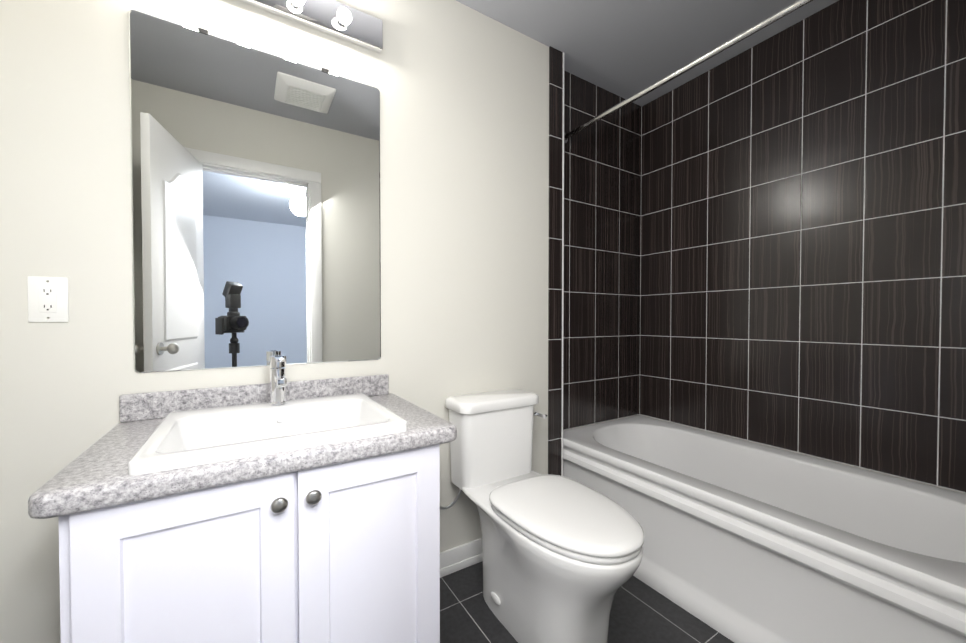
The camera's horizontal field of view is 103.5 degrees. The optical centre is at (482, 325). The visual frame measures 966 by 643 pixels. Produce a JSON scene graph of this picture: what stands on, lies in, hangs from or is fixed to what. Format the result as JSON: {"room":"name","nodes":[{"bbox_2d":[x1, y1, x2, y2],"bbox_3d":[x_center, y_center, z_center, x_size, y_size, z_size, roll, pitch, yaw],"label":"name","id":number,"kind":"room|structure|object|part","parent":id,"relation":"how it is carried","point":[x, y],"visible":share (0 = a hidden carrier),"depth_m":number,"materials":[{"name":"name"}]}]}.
{"room":"bathroom","nodes":[
{"label":"bathroom","id":0,"kind":"room"},
{"bbox_2d":[0,0,548,642],"bbox_3d":[-0.509,-0.160,1.518,2.020,2.450,0.200,-1,1,-32],"label":"wall","id":1,"kind":"structure","parent":0,"point":[464,174],"depth_m":1.28,"materials":[{"name":"white paint"}]},
{"bbox_2d":[27,276,68,321],"bbox_3d":[-1.144,-0.069,1.002,0.073,0.119,0.009,-1,1,-32],"label":"outlet","id":2,"kind":"object","parent":1,"relation":"attached to","point":[47,299],"visible":1,"depth_m":1.00,"materials":[{"name":"white plastic"}]},
{"bbox_2d":[198,27,207,34],"bbox_3d":[-0.857,-0.902,1.167,0.024,0.012,0.007,-1,1,-32],"label":"mirror clip","id":3,"kind":"object","parent":1,"relation":"attached to","point":[201,30],"visible":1,"depth_m":1.16,"materials":[{"name":"silver"}]},
{"bbox_2d":[119,374,388,421],"bbox_3d":[-0.695,0.230,1.276,0.770,0.078,0.020,-1,1,-32],"label":"backsplash","id":4,"kind":"structure","parent":1,"relation":"attached to","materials":[{"name":"stone"}]},
{"bbox_2d":[129,10,380,372],"bbox_3d":[-0.699,-0.384,1.276,0.716,1.035,0.004,-1,1,-32],"label":"mirror","id":5,"kind":"object","parent":1,"relation":"attached to","point":[255,193],"visible":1,"depth_m":1.23,"materials":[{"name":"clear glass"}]},
{"bbox_2d":[238,0,382,52],"bbox_3d":[-0.685,-1.091,1.227,0.740,0.110,0.081,-1,1,-32],"label":"sconce","id":6,"kind":"object","parent":1,"relation":"attached to","point":[345,22],"visible":1,"depth_m":1.33,"materials":[{"name":"silver metal"}]},
{"bbox_3d":[-0.612,-1.081,1.253,0.048,0.048,0.048,-1,1,-32],"label":"bulb","id":7,"kind":"part","parent":6,"relation":"part of","materials":[{"name":"white glass"}]},
{"bbox_3d":[-0.485,-1.082,1.332,0.048,0.048,0.048,-1,1,-32],"label":"bulb","id":8,"kind":"part","parent":6,"relation":"part of","materials":[{"name":"white glass"}]},
{"bbox_2d":[440,538,481,568],"bbox_3d":[-0.026,1.012,1.712,0.844,0.100,0.012,-1,1,-32],"label":"baseboard","id":9,"kind":"structure","parent":1,"relation":"attached to","point":[454,555],"depth_m":1.66,"materials":[{"name":"white wood"}]},
{"bbox_2d":[440,554,482,577],"bbox_3d":[-0.025,1.044,1.711,0.844,0.035,0.016,-1,1,-32],"label":"molding","id":10,"kind":"structure","parent":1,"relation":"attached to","point":[455,567],"depth_m":1.66,"materials":[{"name":"white wood"}]},
{"bbox_2d":[548,46,562,475],"bbox_3d":[0.368,-0.167,1.940,0.085,2.450,0.008,-1,1,-32],"label":"wall tile strip","id":11,"kind":"object","parent":1,"relation":"attached to","point":[555,263],"visible":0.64,"depth_m":1.93,"materials":[{"name":"black tile"}]},
{"bbox_2d":[561,52,563,475],"bbox_3d":[0.410,-0.167,1.962,0.010,2.450,0.004,-1,1,-32],"label":"trim","id":12,"kind":"structure","parent":1,"relation":"attached to","point":[562,266],"depth_m":1.96,"materials":[{"name":"white metal"}]},
{"bbox_2d":[440,561,733,642],"bbox_3d":[0.281,1.097,1.105,2.905,0.050,1.770,-1,1,-32],"label":"floor","id":13,"kind":"structure","parent":0,"point":[641,612],"depth_m":1.39,"materials":[{"name":"tile"}]},
{"bbox_2d":[28,355,456,642],"bbox_3d":[-0.545,0.584,1.058,0.800,0.976,0.559,-1,1,-32],"label":"bathroom vanity","id":14,"kind":"object","parent":13,"relation":"on","point":[278,508],"visible":1,"depth_m":0.84,"materials":[{"name":"white paint"}]},
{"bbox_3d":[-0.568,0.643,0.758,0.346,0.644,0.019,-1,1,-32],"label":"door","id":15,"kind":"part","parent":14,"relation":"part of","materials":[{"name":"white paint"}]},
{"bbox_2d":[28,393,456,518],"bbox_3d":[-0.547,0.292,1.056,0.800,0.040,0.552,-1,1,-32],"label":"countertop","id":16,"kind":"structure","parent":14,"relation":"on","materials":[{"name":"stone"}]},
{"bbox_2d":[128,393,406,475],"bbox_3d":[-0.544,0.303,1.039,0.545,0.112,0.460,-1,1,-32],"label":"sink","id":17,"kind":"object","parent":16,"relation":"in","point":[197,438],"depth_m":0.98,"materials":[{"name":"white ceramic"}]},
{"bbox_2d":[268,355,287,405],"bbox_3d":[-0.611,0.170,1.144,0.056,0.150,0.163,-1,1,-32],"label":"faucet","id":18,"kind":"object","parent":17,"relation":"on","point":[277,363],"depth_m":1.17,"materials":[{"name":"silver metal"}]},
{"bbox_3d":[-0.433,0.341,0.860,0.690,0.050,0.018,-1,1,-32],"label":"rail","id":19,"kind":"part","parent":14,"relation":"part of","materials":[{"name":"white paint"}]},
{"bbox_3d":[-0.267,0.640,0.945,0.343,0.644,0.019,-1,1,-32],"label":"door","id":20,"kind":"part","parent":14,"relation":"part of","materials":[{"name":"white paint"}]},
{"bbox_2d":[440,389,643,642],"bbox_3d":[0.156,0.685,1.354,0.523,0.765,0.798,-1,1,-32],"label":"toilet","id":21,"kind":"object","parent":13,"relation":"on","point":[562,557],"visible":0.85,"depth_m":1.25,"materials":[{"name":"white ceramic"}]},
{"bbox_3d":[0.040,0.498,1.641,0.364,0.310,0.170,-1,1,-32],"label":"tank","id":22,"kind":"part","parent":21,"relation":"part of","materials":[{"name":"white ceramic"}]},
{"bbox_3d":[0.043,0.320,1.633,0.394,0.044,0.190,-1,1,-32],"label":"tank lid","id":23,"kind":"part","parent":21,"relation":"part of","materials":[{"name":"white ceramic"}]},
{"bbox_3d":[0.255,0.392,1.675,0.012,0.016,0.075,-1,1,-32],"label":"lever","id":24,"kind":"part","parent":21,"relation":"part of","materials":[{"name":"silver metal"}]},
{"bbox_3d":[0.275,0.633,1.264,0.366,0.020,0.510,-1,1,-32],"label":"seat","id":25,"kind":"part","parent":21,"relation":"part of","materials":[{"name":"white plastic"}]},
{"bbox_2d":[563,415,965,642],"bbox_3d":[1.094,0.828,1.617,0.773,0.470,1.544,-1,1,-32],"label":"bathtub","id":26,"kind":"object","parent":13,"relation":"on","point":[747,542],"visible":0.96,"depth_m":1.37,"materials":[{"name":"white ceramic"}]},
{"bbox_2d":[563,415,636,430],"bbox_3d":[0.699,-0.173,2.327,0.885,2.450,0.100,-1,1,-32],"label":"wall","id":27,"kind":"structure","parent":0,"point":[598,423],"depth_m":2.27,"materials":[{"name":"black tile"}]},
{"bbox_2d":[563,71,641,429],"bbox_3d":[0.685,-0.410,2.251,0.769,1.975,0.008,-1,1,-32],"label":"wall tile","id":28,"kind":"structure","parent":27,"relation":"attached to","point":[602,264],"depth_m":2.25,"materials":[{"name":"black tile"}]},
{"bbox_2d":[564,0,812,143],"bbox_3d":[0.843,-1.014,1.432,0.056,0.056,1.533,-1,1,-32],"label":"shower rail","id":29,"kind":"object","parent":28,"relation":"attached to","point":[767,21],"visible":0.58,"depth_m":1.45,"materials":[{"name":"silver metal"}]},
{"bbox_2d":[456,0,838,106],"bbox_3d":[0.281,-1.428,1.064,2.905,0.100,1.770,-1,1,-32],"label":"ceiling","id":30,"kind":"structure","parent":0,"point":[625,49],"depth_m":1.79,"materials":[{"name":"grey paint"}]},
{"bbox_2d":[641,415,965,493],"bbox_3d":[1.499,-0.165,1.782,0.100,2.450,1.670,-1,1,-32],"label":"wall","id":31,"kind":"structure","parent":0,"point":[820,458],"depth_m":1.67,"materials":[{"name":"black tile"}]},
{"bbox_2d":[640,0,965,492],"bbox_3d":[1.422,-0.402,1.801,0.008,1.975,1.534,-1,1,-32],"label":"wall tile","id":32,"kind":"structure","parent":31,"relation":"attached to","point":[803,241],"depth_m":1.68,"materials":[{"name":"black tile"}]}
]}

